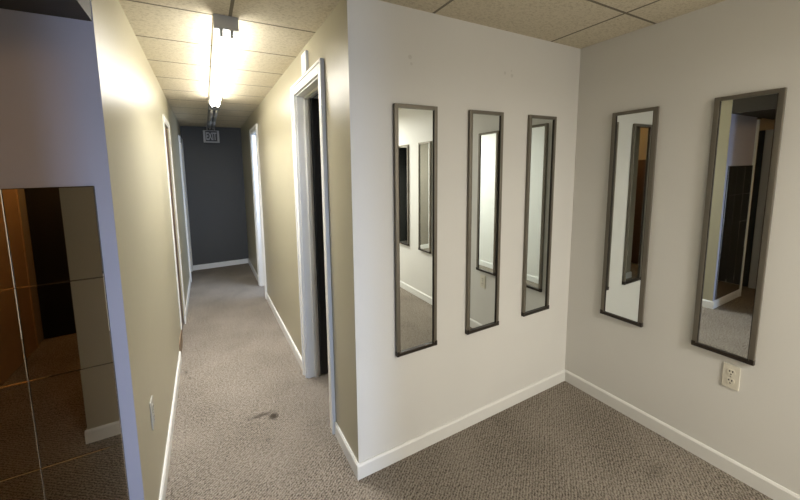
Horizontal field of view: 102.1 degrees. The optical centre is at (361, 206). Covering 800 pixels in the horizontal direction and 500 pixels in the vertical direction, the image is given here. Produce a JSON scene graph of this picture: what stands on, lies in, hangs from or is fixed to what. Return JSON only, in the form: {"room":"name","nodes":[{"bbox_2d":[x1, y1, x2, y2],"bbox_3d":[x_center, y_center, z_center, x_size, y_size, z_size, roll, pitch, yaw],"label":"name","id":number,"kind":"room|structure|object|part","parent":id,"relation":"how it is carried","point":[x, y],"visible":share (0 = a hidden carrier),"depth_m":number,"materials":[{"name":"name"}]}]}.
{"room":"hallway","nodes":[
{"label":"hallway","id":0,"kind":"room"},
{"bbox_2d":[0,0,91,20],"bbox_3d":[-1.373,-0.732,0.361,1.402,0.310,1.095,-4,7,-26],"label":"soffit","id":1,"kind":"structure","parent":0,"point":[73,9],"depth_m":1.07,"materials":[{"name":"brown paint"}]},
{"bbox_2d":[99,0,191,499],"bbox_3d":[-2.142,0.103,3.587,0.110,2.640,4.984,-4,7,-26],"label":"wall","id":2,"kind":"structure","parent":0,"point":[138,102],"depth_m":1.86,"materials":[{"name":"beige paint"}]},
{"bbox_2d":[149,395,154,430],"bbox_3d":[-1.073,1.061,1.657,0.010,0.150,0.066,-4,7,-26],"label":"wall outlet","id":3,"kind":"object","parent":2,"relation":"attached to","point":[151,399],"visible":1,"depth_m":1.64,"materials":[{"name":"white plastic"}]},
{"bbox_2d":[162,114,185,329],"bbox_3d":[-2.036,0.233,3.527,0.011,2.330,0.620,-4,7,-26],"label":"trim","id":4,"kind":"structure","parent":2,"relation":"attached to","point":[165,120],"depth_m":3.36,"materials":[{"name":"white wood"}]},
{"bbox_2d":[165,128,183,330],"bbox_3d":[-2.070,0.286,3.516,0.043,2.270,0.488,-4,7,-26],"label":"door","id":5,"kind":"structure","parent":2,"relation":"in","point":[166,133],"depth_m":3.62,"materials":[{"name":"white wood"}]},
{"bbox_2d":[159,277,190,499],"bbox_3d":[-1.874,1.403,3.375,0.013,0.092,4.360,-4,7,-26],"label":"baseboard","id":6,"kind":"structure","parent":2,"relation":"attached to","point":[162,495],"depth_m":2.19,"materials":[{"name":"white wood"}]},
{"bbox_2d":[179,330,182,355],"bbox_3d":[-1.820,1.386,3.230,0.026,0.155,0.325,-4,7,-26],"label":"trim","id":7,"kind":"structure","parent":2,"relation":"attached to","point":[181,339],"depth_m":3.22,"materials":[{"name":"brown wood"}]},
{"bbox_2d":[178,135,192,281],"bbox_3d":[-3.059,0.033,5.510,0.136,2.400,0.720,-4,7,-26],"label":"trim","id":8,"kind":"structure","parent":2,"relation":"attached to","point":[180,139],"depth_m":5.67,"materials":[{"name":"white wood"}]},
{"bbox_2d":[180,126,248,265],"bbox_3d":[-2.751,-0.160,6.110,1.235,2.640,0.110,-4,7,-26],"label":"wall","id":9,"kind":"structure","parent":0,"point":[214,175],"depth_m":6.05,"materials":[{"name":"dark charcoal grey paint"}]},
{"bbox_2d":[193,258,247,270],"bbox_3d":[-2.696,1.112,6.194,1.015,0.092,0.013,-4,7,-26],"label":"baseboard","id":10,"kind":"structure","parent":9,"relation":"attached to","point":[241,261],"depth_m":6.18,"materials":[{"name":"white wood"}]},
{"bbox_2d":[0,0,580,499],"bbox_3d":[-0.029,0.254,1.790,3.723,2.640,0.110,-4,7,-26],"label":"wall","id":11,"kind":"structure","parent":0,"point":[390,53],"depth_m":1.83,"materials":[{"name":"white paint"}]},
{"bbox_2d":[0,186,129,499],"bbox_3d":[-1.326,0.758,1.136,0.754,1.630,0.012,-4,7,-26],"label":"mirror","id":12,"kind":"object","parent":11,"relation":"attached to","point":[61,438],"visible":1,"depth_m":1.20,"materials":[{"name":"mirror"}]},
{"bbox_2d":[393,103,437,356],"bbox_3d":[0.323,0.153,1.875,0.293,1.450,0.024,-4,7,-26],"label":"wall mirror","id":13,"kind":"object","parent":11,"relation":"attached to","point":[415,127],"visible":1,"depth_m":1.87,"materials":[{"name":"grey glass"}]},
{"bbox_3d":[0.201,0.152,1.817,0.022,1.431,0.020,-4,7,-26],"label":"rail","id":14,"kind":"part","parent":13,"relation":"part of","materials":[{"name":"grey metal"}]},
{"bbox_3d":[0.307,-0.557,1.799,0.247,0.022,0.020,-4,7,-26],"label":"rail","id":15,"kind":"part","parent":13,"relation":"part of","materials":[{"name":"grey metal"}]},
{"bbox_3d":[0.339,0.863,1.953,0.291,0.020,0.023,-4,7,-26],"label":"rail","id":16,"kind":"part","parent":13,"relation":"part of","materials":[{"name":"brown metal"}]},
{"bbox_3d":[0.443,0.134,1.934,0.022,1.431,0.020,-4,7,-26],"label":"rail","id":17,"kind":"part","parent":13,"relation":"part of","materials":[{"name":"grey metal"}]},
{"bbox_2d":[357,369,565,479],"bbox_3d":[0.839,1.464,2.265,1.916,0.092,0.013,-4,7,-26],"label":"baseboard","id":18,"kind":"structure","parent":11,"relation":"attached to","point":[365,468],"depth_m":2.14,"materials":[{"name":"white wood"}]},
{"bbox_2d":[465,110,503,334],"bbox_3d":[0.810,0.116,2.109,0.291,1.446,0.024,-4,7,-26],"label":"wall mirror","id":19,"kind":"object","parent":11,"relation":"attached to","point":[485,128],"visible":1,"depth_m":2.10,"materials":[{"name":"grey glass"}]},
{"bbox_3d":[0.689,0.115,2.052,0.022,1.428,0.020,-4,7,-26],"label":"rail","id":20,"kind":"part","parent":19,"relation":"part of","materials":[{"name":"grey metal"}]},
{"bbox_3d":[0.825,0.824,2.187,0.289,0.020,0.023,-4,7,-26],"label":"rail","id":21,"kind":"part","parent":19,"relation":"part of","materials":[{"name":"brown metal"}]},
{"bbox_3d":[0.793,-0.592,2.033,0.245,0.022,0.020,-4,7,-26],"label":"rail","id":22,"kind":"part","parent":19,"relation":"part of","materials":[{"name":"grey metal"}]},
{"bbox_3d":[0.929,0.097,2.167,0.022,1.428,0.020,-4,7,-26],"label":"rail","id":23,"kind":"part","parent":19,"relation":"part of","materials":[{"name":"grey metal"}]},
{"bbox_2d":[521,115,556,316],"bbox_3d":[1.297,0.078,2.344,0.289,1.444,0.024,-4,7,-26],"label":"wall mirror","id":24,"kind":"object","parent":11,"relation":"attached to","point":[541,132],"visible":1,"depth_m":2.34,"materials":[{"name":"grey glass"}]},
{"bbox_3d":[1.177,0.078,2.287,0.022,1.426,0.020,-4,7,-26],"label":"rail","id":25,"kind":"part","parent":24,"relation":"part of","materials":[{"name":"grey metal"}]},
{"bbox_3d":[1.312,0.785,2.421,0.287,0.020,0.023,-4,7,-26],"label":"rail","id":26,"kind":"part","parent":24,"relation":"part of","materials":[{"name":"brown metal"}]},
{"bbox_3d":[1.280,-0.629,2.268,0.243,0.022,0.020,-4,7,-26],"label":"rail","id":27,"kind":"part","parent":24,"relation":"part of","materials":[{"name":"grey metal"}]},
{"bbox_3d":[1.415,0.060,2.402,0.022,1.426,0.020,-4,7,-26],"label":"rail","id":28,"kind":"part","parent":24,"relation":"part of","materials":[{"name":"grey metal"}]},
{"bbox_2d":[241,4,350,447],"bbox_3d":[-1.131,0.027,4.075,0.110,2.640,4.984,-4,7,-26],"label":"wall","id":29,"kind":"structure","parent":0,"point":[272,116],"depth_m":2.89,"materials":[{"name":"beige paint"}]},
{"bbox_2d":[249,124,266,298],"bbox_3d":[-1.461,0.068,4.736,0.136,2.430,0.670,-4,7,-26],"label":"trim","id":30,"kind":"structure","parent":29,"relation":"attached to","point":[254,141],"depth_m":4.90,"materials":[{"name":"white wood"}]},
{"bbox_2d":[248,258,357,477],"bbox_3d":[-1.134,1.302,4.138,0.013,0.092,5.094,-4,7,-26],"label":"baseboard","id":31,"kind":"structure","parent":29,"relation":"attached to","point":[352,460],"depth_m":2.92,"materials":[{"name":"white wood"}]},
{"bbox_2d":[290,58,335,433],"bbox_3d":[-0.320,0.292,2.402,0.136,2.443,0.741,-4,7,-26],"label":"trim","id":32,"kind":"structure","parent":29,"relation":"attached to","point":[311,82],"depth_m":2.59,"materials":[{"name":"white wood"}]},
{"bbox_2d":[301,50,308,74],"bbox_3d":[-0.389,-0.991,2.222,0.021,0.135,0.110,-4,7,-26],"label":"card","id":33,"kind":"object","parent":32,"relation":"on","point":[304,57],"visible":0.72,"depth_m":2.19,"materials":[{"name":"white paper"}]},
{"bbox_2d":[310,98,327,373],"bbox_3d":[-0.093,0.283,2.797,0.605,2.345,0.116,-4,7,-26],"label":"door","id":34,"kind":"structure","parent":29,"relation":"in","point":[314,102],"depth_m":2.69,"materials":[{"name":"black wood"}]},
{"bbox_2d":[118,0,724,127],"bbox_3d":[-0.224,-1.143,1.998,6.700,0.100,11.700,-4,7,-26],"label":"ceiling","id":35,"kind":"structure","parent":0,"point":[174,36],"depth_m":1.97,"materials":[{"name":"tile"}]},
{"bbox_2d":[203,124,219,142],"bbox_3d":[-2.633,-1.281,5.644,0.255,0.315,0.050,-4,7,-26],"label":"exit sign","id":36,"kind":"object","parent":35,"relation":"hanging from","point":[209,136],"visible":0.97,"depth_m":5.63,"materials":[{"name":"grey"}]},
{"bbox_2d":[207,104,219,128],"bbox_3d":[-2.191,-1.296,4.736,0.128,0.105,1.650,-4,7,-26],"label":"strip light","id":37,"kind":"object","parent":35,"relation":"attached to","point":[212,111],"visible":0.98,"depth_m":4.37,"materials":[{"name":"grey metal"}]},
{"bbox_3d":[-1.833,-1.240,4.002,0.128,0.073,0.012,-4,7,-26],"label":"plate","id":38,"kind":"part","parent":37,"relation":"part of","materials":[{"name":"grey metal"}]},
{"bbox_2d":[208,13,238,106],"bbox_3d":[-1.216,-1.099,2.743,0.128,0.105,2.145,-4,7,-26],"label":"strip light","id":39,"kind":"object","parent":35,"relation":"attached to","point":[224,27],"visible":1,"depth_m":2.10,"materials":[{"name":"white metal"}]},
{"bbox_2d":[219,29,223,36],"bbox_3d":[-0.782,-0.975,1.798,0.020,0.046,0.028,-4,7,-26],"label":"socket","id":40,"kind":"object","parent":39,"relation":"attached to","point":[221,31],"depth_m":1.79,"materials":[{"name":"grey plastic"}]},
{"bbox_3d":[-0.750,-1.021,1.787,0.128,0.073,0.012,-4,7,-26],"label":"plate","id":41,"kind":"part","parent":39,"relation":"part of","materials":[{"name":"grey metal"}]},
{"bbox_2d":[230,31,233,38],"bbox_3d":[-0.733,-0.979,1.822,0.020,0.046,0.028,-4,7,-26],"label":"socket","id":42,"kind":"object","parent":39,"relation":"attached to","point":[231,32],"depth_m":1.81,"materials":[{"name":"grey plastic"}]},
{"bbox_2d":[165,263,772,499],"bbox_3d":[-0.164,1.580,2.296,6.700,0.100,11.700,-4,7,-26],"label":"floor","id":43,"kind":"structure","parent":0,"point":[249,424],"depth_m":2.06,"materials":[{"name":"carpet"}]},
{"bbox_2d":[565,0,799,494],"bbox_3d":[2.635,0.315,0.696,0.110,2.640,4.410,-4,7,-26],"label":"wall","id":44,"kind":"structure","parent":0,"point":[679,65],"depth_m":1.94,"materials":[{"name":"white paint"}]},
{"bbox_2d":[600,106,659,326],"bbox_3d":[1.818,0.082,2.197,0.024,1.446,0.254,-4,7,-26],"label":"wall mirror","id":45,"kind":"object","parent":44,"relation":"attached to","point":[634,133],"visible":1,"depth_m":2.19,"materials":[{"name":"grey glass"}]},
{"bbox_3d":[1.769,0.062,2.300,0.020,1.428,0.022,-4,7,-26],"label":"rail","id":46,"kind":"part","parent":45,"relation":"part of","materials":[{"name":"grey metal"}]},
{"bbox_3d":[1.834,0.790,2.275,0.023,0.020,0.252,-4,7,-26],"label":"rail","id":47,"kind":"part","parent":45,"relation":"part of","materials":[{"name":"brown metal"}]},
{"bbox_3d":[1.804,-0.626,2.120,0.020,0.022,0.208,-4,7,-26],"label":"rail","id":48,"kind":"part","parent":45,"relation":"part of","materials":[{"name":"grey metal"}]},
{"bbox_3d":[1.869,0.083,2.094,0.020,1.428,0.022,-4,7,-26],"label":"rail","id":49,"kind":"part","parent":45,"relation":"part of","materials":[{"name":"grey metal"}]},
{"bbox_2d":[565,370,799,499],"bbox_3d":[2.635,1.590,0.753,0.013,0.092,4.287,-4,7,-26],"label":"baseboard","id":50,"kind":"structure","parent":44,"relation":"attached to","point":[753,479],"depth_m":1.98,"materials":[{"name":"white wood"}]},
{"bbox_2d":[721,362,740,390],"bbox_3d":[2.080,0.956,1.810,0.010,0.138,0.066,-4,7,-26],"label":"wall outlet","id":51,"kind":"object","parent":44,"relation":"attached to","point":[730,375],"visible":1,"depth_m":1.81,"materials":[{"name":"beige plastic"}]},
{"bbox_2d":[726,377,734,384],"bbox_3d":[2.078,0.983,1.811,0.003,0.035,0.033,-4,7,-26],"label":"socket","id":52,"kind":"object","parent":51,"relation":"attached to","point":[729,380],"depth_m":1.81,"materials":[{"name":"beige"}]},
{"bbox_2d":[727,369,735,375],"bbox_3d":[2.077,0.930,1.806,0.003,0.035,0.033,-4,7,-26],"label":"socket","id":53,"kind":"object","parent":51,"relation":"attached to","point":[730,372],"depth_m":1.80,"materials":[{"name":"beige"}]},
{"bbox_2d":[691,87,786,365],"bbox_3d":[2.034,0.124,1.754,0.024,1.442,0.248,-4,7,-26],"label":"wall mirror","id":54,"kind":"object","parent":44,"relation":"attached to","point":[746,134],"visible":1,"depth_m":1.74,"materials":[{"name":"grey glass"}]},
{"bbox_3d":[1.987,0.105,1.854,0.020,1.424,0.022,-4,7,-26],"label":"rail","id":55,"kind":"part","parent":54,"relation":"part of","materials":[{"name":"grey metal"}]},
{"bbox_3d":[2.050,0.831,1.832,0.023,0.020,0.246,-4,7,-26],"label":"rail","id":56,"kind":"part","parent":54,"relation":"part of","materials":[{"name":"brown metal"}]},
{"bbox_3d":[2.020,-0.581,1.678,0.020,0.022,0.202,-4,7,-26],"label":"rail","id":57,"kind":"part","parent":54,"relation":"part of","materials":[{"name":"grey metal"}]},
{"bbox_3d":[2.085,0.125,1.654,0.020,1.424,0.022,-4,7,-26],"label":"rail","id":58,"kind":"part","parent":54,"relation":"part of","materials":[{"name":"grey metal"}]}
]}

